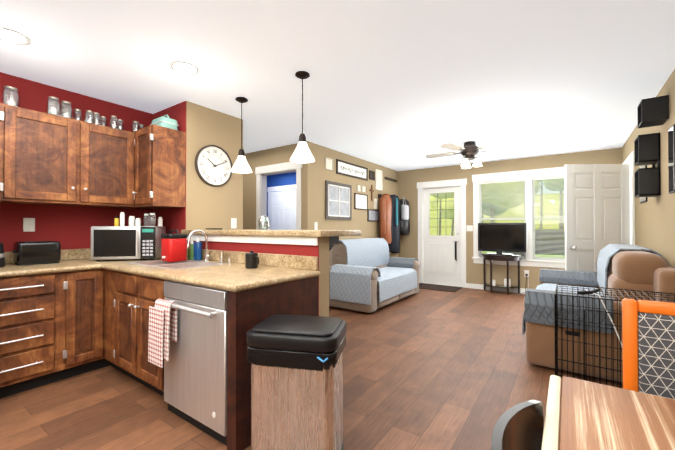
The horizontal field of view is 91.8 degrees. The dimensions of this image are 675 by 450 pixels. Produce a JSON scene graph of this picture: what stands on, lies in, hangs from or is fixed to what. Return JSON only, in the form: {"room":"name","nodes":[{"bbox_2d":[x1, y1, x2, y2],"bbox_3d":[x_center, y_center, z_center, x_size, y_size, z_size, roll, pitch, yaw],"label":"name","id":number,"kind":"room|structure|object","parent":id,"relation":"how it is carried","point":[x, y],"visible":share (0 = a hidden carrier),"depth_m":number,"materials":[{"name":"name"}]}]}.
{"room":"kitchen and living room","nodes":[
{"label":"kitchen and living room","id":0,"kind":"room"},
{"bbox_2d":[0,72,211,251],"bbox_3d":[-2.915,-0.019,2.529,0.150,2.470,4.230,0,-1,35],"label":"wall","id":1,"kind":"structure","parent":0,"point":[204,208],"depth_m":3.15,"materials":[{"name":"red paint"}]},
{"bbox_2d":[23,218,34,231],"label":"outlet","id":2,"kind":"object","parent":1,"relation":"attached to","point":[28,224],"depth_m":2.81,"materials":[{"name":"white plastic"}]},
{"bbox_2d":[0,103,67,204],"bbox_3d":[-2.502,-0.547,2.745,0.338,0.730,0.592,0,-1,35],"label":"upper cabinet","id":3,"kind":"object","parent":1,"relation":"attached to","point":[48,159],"depth_m":2.59,"materials":[{"name":"brown wood"}]},
{"bbox_2d":[2,86,19,106],"label":"jars","id":4,"kind":"object","parent":3,"relation":"on","point":[6,88],"depth_m":2.59,"materials":[{"name":"clear glass"}]},
{"bbox_2d":[5,249,90,264],"bbox_3d":[-2.458,0.276,3.077,0.020,0.100,1.388,0,-1,35],"label":"backsplash","id":5,"kind":"structure","parent":1,"relation":"attached to","point":[66,254],"depth_m":3.03,"materials":[{"name":"beige stone"}]},
{"bbox_2d":[64,118,127,207],"bbox_3d":[-2.237,-0.545,3.064,0.403,0.730,0.542,0,-1,35],"label":"upper cabinet","id":6,"kind":"object","parent":1,"relation":"attached to","point":[95,155],"depth_m":2.94,"materials":[{"name":"brown wood"}]},
{"bbox_2d":[46,96,123,129],"label":"jars","id":7,"kind":"object","parent":6,"relation":"on","point":[51,98],"depth_m":2.95,"materials":[{"name":"clear glass"}]},
{"bbox_2d":[128,124,185,208],"bbox_3d":[-1.776,-0.553,3.211,0.349,0.750,0.394,0,-1,35],"label":"upper cabinet","id":8,"kind":"object","parent":1,"relation":"attached to","point":[156,154],"depth_m":3.14,"materials":[{"name":"brown wood"}]},
{"bbox_2d":[132,121,143,131],"label":"jars","id":9,"kind":"object","parent":8,"relation":"on","point":[134,122],"depth_m":3.36,"materials":[{"name":"clear glass"}]},
{"bbox_2d":[150,114,178,129],"bbox_3d":[-1.735,-1.014,3.284,0.230,0.171,0.180,0,-1,35],"label":"covered dish","id":10,"kind":"object","parent":8,"relation":"on","point":[165,121],"visible":0.67,"depth_m":3.21,"materials":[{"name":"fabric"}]},
{"bbox_2d":[195,145,232,186],"bbox_3d":[-1.322,-0.635,3.522,0.034,0.444,0.444,0,-1,35],"label":"wall clock","id":11,"kind":"object","parent":1,"relation":"attached to","point":[213,166],"visible":1,"depth_m":3.51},
{"bbox_2d":[187,249,317,268],"bbox_3d":[-1.098,0.275,2.955,2.344,0.100,0.020,0,-1,35],"label":"backsplash","id":12,"kind":"structure","parent":1,"relation":"attached to","point":[285,261],"depth_m":2.54,"materials":[{"name":"beige stone"}]},
{"bbox_2d":[212,182,227,250],"bbox_3d":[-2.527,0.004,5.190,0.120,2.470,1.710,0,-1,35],"label":"wall","id":13,"kind":"structure","parent":0,"point":[219,194],"depth_m":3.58,"materials":[{"name":"beige paint"}]},
{"bbox_2d":[228,143,299,255],"bbox_3d":[-1.678,0.009,5.752,2.860,2.470,0.126,0,-1,35],"label":"wall","id":14,"kind":"structure","parent":0,"point":[241,186],"depth_m":5.11,"materials":[{"name":"beige paint"}]},
{"bbox_2d":[231,218,236,228],"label":"outlet","id":15,"kind":"object","parent":14,"relation":"attached to","point":[233,220],"depth_m":3.73,"materials":[{"name":"white plastic"}]},
{"bbox_2d":[267,184,295,229],"bbox_3d":[-1.273,0.179,7.455,1.040,2.160,0.118,0,-1,35],"label":"room door","id":16,"kind":"structure","parent":14,"relation":"in","point":[281,208],"depth_m":7.47,"materials":[{"name":"white wood"}]},
{"bbox_2d":[181,229,360,250],"bbox_3d":[-0.675,0.166,2.940,1.753,0.246,0.535,0,-1,35],"label":"countertop","id":17,"kind":"structure","parent":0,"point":[333,235],"depth_m":2.53,"materials":[{"name":"stone"}]},
{"bbox_2d":[206,216,269,229],"bbox_3d":[-0.940,-0.020,3.043,0.696,0.127,0.114,0,-1,21],"label":"items on the bar top","id":18,"kind":"object","parent":17,"relation":"on","point":[265,218],"visible":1,"depth_m":2.96,"materials":[{"name":"clear glass"}]},
{"bbox_2d":[0,288,622,449],"bbox_3d":[-0.703,1.275,3.583,6.940,0.100,8.820,0,-1,35],"label":"floor","id":19,"kind":"structure","parent":0,"point":[425,369],"depth_m":2.37,"materials":[{"name":"brown wood"}]},
{"bbox_2d":[0,273,63,397],"bbox_3d":[-2.488,0.788,2.502,0.629,0.854,0.421,0,-1,35],"label":"base cabinet","id":20,"kind":"object","parent":19,"relation":"on","point":[31,308],"depth_m":2.36,"materials":[{"name":"brown wood"}]},
{"bbox_2d":[0,257,159,276],"bbox_3d":[-2.199,0.344,2.894,0.654,0.040,1.388,0,-1,35],"label":"countertop","id":21,"kind":"structure","parent":20,"relation":"on","point":[63,266],"depth_m":2.53,"materials":[{"name":"beige stone"}]},
{"bbox_2d":[0,243,4,266],"bbox_3d":[-2.621,0.224,2.484,0.140,0.191,0.140,0,-1,35],"label":"coffee grinder","id":22,"kind":"object","parent":21,"relation":"on","point":[2,258],"visible":1,"depth_m":2.50,"materials":[{"name":"black plastic"}]},
{"bbox_2d":[12,241,60,265],"bbox_3d":[-2.493,0.228,2.709,0.170,0.186,0.285,0,-1,35],"label":"toaster","id":23,"kind":"object","parent":21,"relation":"on","point":[34,252],"visible":1,"depth_m":2.65,"materials":[{"name":"black metal"}]},
{"bbox_2d":[64,269,91,378],"bbox_3d":[-2.286,0.791,2.788,0.629,0.854,0.279,0,-1,35],"label":"base cabinet","id":24,"kind":"object","parent":19,"relation":"on","point":[77,286],"depth_m":2.59,"materials":[{"name":"brown wood"}]},
{"bbox_2d":[92,261,179,370],"bbox_3d":[-1.653,0.792,2.899,0.318,0.854,0.745,0,-1,35],"label":"base cabinet","id":25,"kind":"object","parent":19,"relation":"on","point":[103,280],"depth_m":2.69,"materials":[{"name":"brown wood"}]},
{"bbox_2d":[116,261,195,391],"bbox_3d":[-1.253,0.789,2.640,0.753,0.854,0.706,0,-1,35],"label":"base cabinet","id":26,"kind":"object","parent":19,"relation":"on","point":[137,298],"depth_m":2.38,"materials":[{"name":"brown wood"}]},
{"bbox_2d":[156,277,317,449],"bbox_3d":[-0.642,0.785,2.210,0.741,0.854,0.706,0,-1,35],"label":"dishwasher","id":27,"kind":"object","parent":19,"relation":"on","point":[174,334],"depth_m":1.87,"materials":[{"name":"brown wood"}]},
{"bbox_2d":[100,257,319,292],"bbox_3d":[-1.040,0.341,2.487,1.750,0.040,0.718,0,-1,35],"label":"countertop","id":28,"kind":"structure","parent":27,"relation":"on","point":[222,276],"depth_m":2.15,"materials":[{"name":"beige stone"}]},
{"bbox_2d":[91,226,165,260],"bbox_3d":[-1.965,0.169,3.102,0.520,0.312,0.414,0,-1,-15],"label":"microwave","id":29,"kind":"object","parent":28,"relation":"on","point":[122,242],"visible":0.98,"depth_m":2.94,"materials":[{"name":"silver metal"}]},
{"bbox_2d":[117,212,124,225],"bbox_3d":[-2.034,-0.055,3.094,0.037,0.133,0.037,0,-1,29],"label":"bottle","id":30,"kind":"object","parent":29,"relation":"on","point":[122,216],"depth_m":3.08,"materials":[{"name":"white plastic"}]},
{"bbox_2d":[129,216,134,225],"bbox_3d":[-1.984,-0.037,3.158,0.054,0.098,0.054,0,-1,29],"label":"bottle","id":31,"kind":"object","parent":29,"relation":"on","point":[130,217],"depth_m":3.13,"materials":[{"name":"white plastic"}]},
{"bbox_2d":[132,217,140,225],"bbox_3d":[-1.911,-0.026,3.136,0.047,0.078,0.047,0,-1,29],"label":"bottle","id":32,"kind":"object","parent":29,"relation":"on","point":[137,222],"depth_m":3.12,"materials":[{"name":"white plastic"}]},
{"bbox_2d":[144,213,158,225],"bbox_3d":[-1.829,-0.051,3.181,0.119,0.128,0.056,0,-1,8],"label":"jars","id":33,"kind":"object","parent":29,"relation":"on","point":[150,220],"depth_m":3.17,"materials":[{"name":"clear plastic"}]},
{"bbox_2d":[159,217,162,225],"bbox_3d":[-1.760,-0.033,3.249,0.043,0.093,0.043,0,-1,29],"label":"bottle","id":34,"kind":"object","parent":29,"relation":"on","point":[160,218],"depth_m":3.23,"materials":[{"name":"white plastic"}]},
{"bbox_2d":[161,230,186,261],"bbox_3d":[-1.480,0.183,2.950,0.180,0.282,0.195,0,-1,35],"label":"cooler","id":35,"kind":"object","parent":28,"relation":"on","point":[173,248],"visible":1,"depth_m":2.89,"materials":[{"name":"plastic"}]},
{"bbox_2d":[188,239,201,259],"bbox_3d":[-1.330,0.225,3.049,0.185,0.199,0.050,0,-1,35],"label":"soap bottles","id":36,"kind":"object","parent":28,"relation":"on","point":[195,251],"visible":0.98,"depth_m":3.01,"materials":[{"name":"blue plastic"}]},
{"bbox_2d":[245,250,258,268],"bbox_3d":[-0.625,0.254,2.423,0.126,0.129,0.092,0,-1,35],"label":"canister","id":37,"kind":"object","parent":28,"relation":"on","point":[251,259],"visible":1,"depth_m":2.39,"materials":[{"name":"ceramic"}]},
{"bbox_2d":[247,314,346,449],"bbox_3d":[-0.203,0.858,1.679,0.460,0.700,0.385,0,-1,12],"label":"trash can","id":38,"kind":"object","parent":19,"relation":"on","point":[296,361],"visible":1,"depth_m":1.55,"materials":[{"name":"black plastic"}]},
{"bbox_2d":[329,238,419,312],"bbox_3d":[0.607,0.727,5.405,0.948,0.979,1.864,0,-1,35],"label":"loveseat","id":39,"kind":"object","parent":19,"relation":"on","point":[368,275],"visible":0.98,"depth_m":4.91,"materials":[{"name":"grey fabric"}]},
{"bbox_2d":[419,283,462,291],"bbox_3d":[1.978,1.245,6.538,0.880,0.012,0.580,0,-1,35],"label":"entry rug","id":40,"kind":"object","parent":19,"relation":"on","point":[438,287],"visible":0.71,"depth_m":6.49,"materials":[{"name":"fabric"}]},
{"bbox_2d":[482,253,521,294],"bbox_3d":[2.987,0.897,6.012,0.680,0.700,0.313,0,-1,35],"label":"console table","id":41,"kind":"object","parent":19,"relation":"on","point":[501,257],"visible":0.94,"depth_m":5.94,"materials":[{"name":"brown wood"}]},
{"bbox_2d":[492,278,510,286],"bbox_3d":[2.988,1.046,5.991,0.315,0.139,0.075,0,-1,35],"label":"router","id":42,"kind":"object","parent":41,"relation":"on","point":[505,282],"visible":0.81,"depth_m":5.92,"materials":[{"name":"white plastic"}]},
{"bbox_2d":[478,223,526,255],"bbox_3d":[2.990,0.253,5.969,0.800,0.584,0.200,0,-1,35],"label":"screen","id":43,"kind":"object","parent":41,"relation":"on","point":[499,238],"visible":1,"depth_m":5.94,"materials":[{"name":"black plastic"}]},
{"bbox_2d":[491,400,543,449],"bbox_3d":[0.503,0.803,0.523,0.460,0.790,0.460,0,-1,35],"label":"chair","id":44,"kind":"object","parent":19,"relation":"on","point":[519,426],"visible":1,"depth_m":0.74,"materials":[{"name":"brown wood"}]},
{"bbox_2d":[522,244,674,382],"bbox_3d":[2.575,0.709,3.346,1.042,0.979,2.064,0,-1,35],"label":"sofa","id":45,"kind":"object","parent":19,"relation":"on","point":[629,266],"visible":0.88,"depth_m":2.64,"materials":[{"name":"beige leather"}]},
{"bbox_2d":[541,375,674,449],"bbox_3d":[0.448,0.814,0.073,0.732,0.760,1.700,0,-1,35],"label":"dining table","id":46,"kind":"object","parent":19,"relation":"on","point":[583,415],"visible":1,"depth_m":0.74,"materials":[{"name":"brown wood"}]},
{"bbox_2d":[554,284,674,388],"bbox_3d":[1.926,0.830,2.215,0.747,0.762,0.512,0,-1,35],"label":"dog crate","id":47,"kind":"object","parent":19,"relation":"on","point":[583,292],"visible":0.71,"depth_m":2.23,"materials":[{"name":"black metal"}]},
{"bbox_2d":[622,298,674,399],"bbox_3d":[0.998,0.720,0.775,0.440,0.960,0.460,0,-1,35],"label":"chair","id":48,"kind":"object","parent":19,"relation":"on","point":[648,344],"visible":0.65,"depth_m":1.02,"materials":[{"name":"fabric"}]},
{"bbox_2d":[0,0,674,170],"bbox_3d":[-0.703,-1.295,3.606,6.940,0.100,8.820,0,-1,35],"label":"ceiling","id":49,"kind":"structure","parent":0,"point":[400,85],"depth_m":2.57,"materials":[{"name":"paint"}]},
{"bbox_2d":[0,26,31,45],"bbox_3d":[-2.177,-1.253,2.172,0.216,0.008,0.216,0,-1,35],"label":"recessed light","id":50,"kind":"object","parent":49,"relation":"in","point":[8,35],"visible":1,"depth_m":2.18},
{"bbox_2d":[170,61,198,74],"bbox_3d":[-1.220,-1.249,2.611,0.216,0.008,0.216,0,-1,35],"label":"recessed light","id":51,"kind":"object","parent":49,"relation":"in","point":[184,68],"visible":0.98,"depth_m":2.60,"materials":[{"name":"white"}]},
{"bbox_2d":[231,97,251,172],"bbox_3d":[-0.948,-0.887,3.236,0.208,0.719,0.208,0,-1,35],"label":"pendant lamp","id":52,"kind":"object","parent":49,"relation":"hanging from","point":[241,165],"visible":1,"depth_m":3.21,"materials":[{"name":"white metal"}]},
{"bbox_2d":[290,71,314,162],"bbox_3d":[-0.290,-0.892,2.712,0.208,0.719,0.208,0,-1,35],"label":"pendant lamp","id":53,"kind":"object","parent":49,"relation":"hanging from","point":[302,153],"visible":0.98,"depth_m":2.68,"materials":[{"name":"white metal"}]},
{"bbox_2d":[426,140,514,168],"bbox_3d":[1.927,-1.052,4.919,1.234,0.361,1.284,0,-1,35],"label":"ceiling fan","id":54,"kind":"object","parent":49,"relation":"hanging from","point":[469,150],"visible":1,"depth_m":4.81,"materials":[{"name":"brown metal"}]},
{"bbox_2d":[300,141,399,308],"bbox_3d":[0.406,0.013,6.115,0.130,2.470,3.120,0,-1,35],"label":"wall","id":55,"kind":"structure","parent":0,"point":[314,175],"depth_m":5.12,"materials":[{"name":"beige paint"}]},
{"bbox_2d":[314,222,317,229],"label":"outlet","id":56,"kind":"object","parent":55,"relation":"attached to","point":[315,223],"depth_m":4.95,"materials":[{"name":"white plastic"}]},
{"bbox_2d":[325,158,396,221],"bbox_3d":[0.567,-0.592,6.209,0.030,1.040,2.610,0,-1,35],"label":"picture frames","id":57,"kind":"object","parent":55,"relation":"attached to","point":[338,201],"visible":0.96,"depth_m":5.65,"materials":[{"name":"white wood"}]},
{"bbox_2d":[378,194,409,252],"bbox_3d":[1.204,-0.016,6.813,0.370,1.220,1.130,0,-1,35],"label":"coats","id":58,"kind":"object","parent":55,"relation":"hanging from","point":[394,210],"visible":0.96,"depth_m":6.65,"materials":[{"name":"brown fabric"}]},
{"bbox_2d":[187,151,634,293],"bbox_3d":[0.047,0.101,3.138,4.950,2.240,8.700,0,-1,35],"label":"trim","id":59,"kind":"structure","parent":55,"relation":"attached to","point":[262,173],"depth_m":5.88,"materials":[{"name":"white wood"}]},
{"bbox_2d":[400,148,619,288],"bbox_3d":[2.926,0.015,6.359,3.950,2.470,0.120,0,-1,35],"label":"wall","id":60,"kind":"structure","parent":0,"point":[409,179],"depth_m":6.40,"materials":[{"name":"beige paint"}]},
{"bbox_2d":[423,186,460,285],"bbox_3d":[2.174,0.229,6.854,0.804,2.022,0.102,0,-1,35],"label":"entry door","id":61,"kind":"structure","parent":60,"relation":"in","point":[442,258],"depth_m":6.86,"materials":[{"name":"white wood"}]},
{"bbox_2d":[467,225,472,230],"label":"light switch","id":62,"kind":"object","parent":60,"relation":"attached to","point":[469,227],"depth_m":6.48,"materials":[{"name":"white plastic"}]},
{"bbox_2d":[479,178,564,258],"bbox_3d":[3.503,-0.114,5.972,1.696,1.456,0.050,0,-1,35],"label":"window unit","id":63,"kind":"structure","parent":60,"relation":"in","point":[501,219],"depth_m":5.92,"materials":[{"name":"clear glass"}]},
{"bbox_2d":[479,176,564,260],"bbox_3d":[3.470,-0.114,5.926,1.680,1.452,0.043,0,-1,35],"label":"window blinds","id":64,"kind":"object","parent":63,"relation":"attached to","point":[482,190],"visible":0.54,"depth_m":5.87,"materials":[{"name":"white plastic"}]},
{"bbox_2d":[515,270,528,293],"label":"outlet","id":65,"kind":"object","parent":60,"relation":"attached to","point":[526,272],"depth_m":5.91,"materials":[{"name":"white plastic"}]},
{"bbox_2d":[620,69,674,267],"bbox_3d":[2.085,-0.027,1.631,0.120,2.470,8.820,0,-1,35],"label":"wall","id":66,"kind":"structure","parent":0,"point":[654,218],"depth_m":3.02,"materials":[{"name":"beige paint"}]},
{"bbox_2d":[564,164,629,271],"bbox_3d":[3.437,0.208,4.327,0.704,2.023,0.524,0,-1,35],"label":"open door","id":67,"kind":"structure","parent":66,"relation":"in","point":[597,208],"depth_m":4.32,"materials":[{"name":"white wood"}]},
{"bbox_2d":[640,165,646,202],"bbox_3d":[3.452,-0.524,3.694,0.014,0.540,0.360,0,-1,35],"label":"wall mirror","id":68,"kind":"object","parent":66,"relation":"attached to","point":[642,199],"depth_m":3.65,"materials":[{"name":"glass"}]},
{"bbox_2d":[634,133,660,197],"bbox_3d":[3.004,-0.569,3.177,0.150,0.580,0.240,0,-1,35],"label":"cube","id":69,"kind":"object","parent":66,"relation":"attached to","point":[646,146],"depth_m":3.09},
{"bbox_2d":[637,95,668,127],"bbox_3d":[2.801,-1.001,2.909,0.170,0.200,0.220,0,-1,35],"label":"cube","id":70,"kind":"object","parent":66,"relation":"attached to","point":[653,111],"depth_m":2.83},
{"bbox_2d":[668,124,674,193],"bbox_3d":[2.732,-0.533,2.672,0.014,0.540,0.180,0,-1,35],"label":"wall mirror","id":71,"kind":"object","parent":66,"relation":"attached to","point":[671,149],"depth_m":2.66,"materials":[{"name":"clear glass"}]},
{"label":"outside","id":72,"kind":"structure","parent":0,"visible":0},
{"bbox_2d":[430,179,564,257],"bbox_3d":[32.421,-3.326,54.736,170.000,11.011,112.860,0,-1,35],"label":"garden","id":73,"kind":"object","parent":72,"point":[487,198],"depth_m":36.57,"materials":[{"name":"green plant"}]}
]}

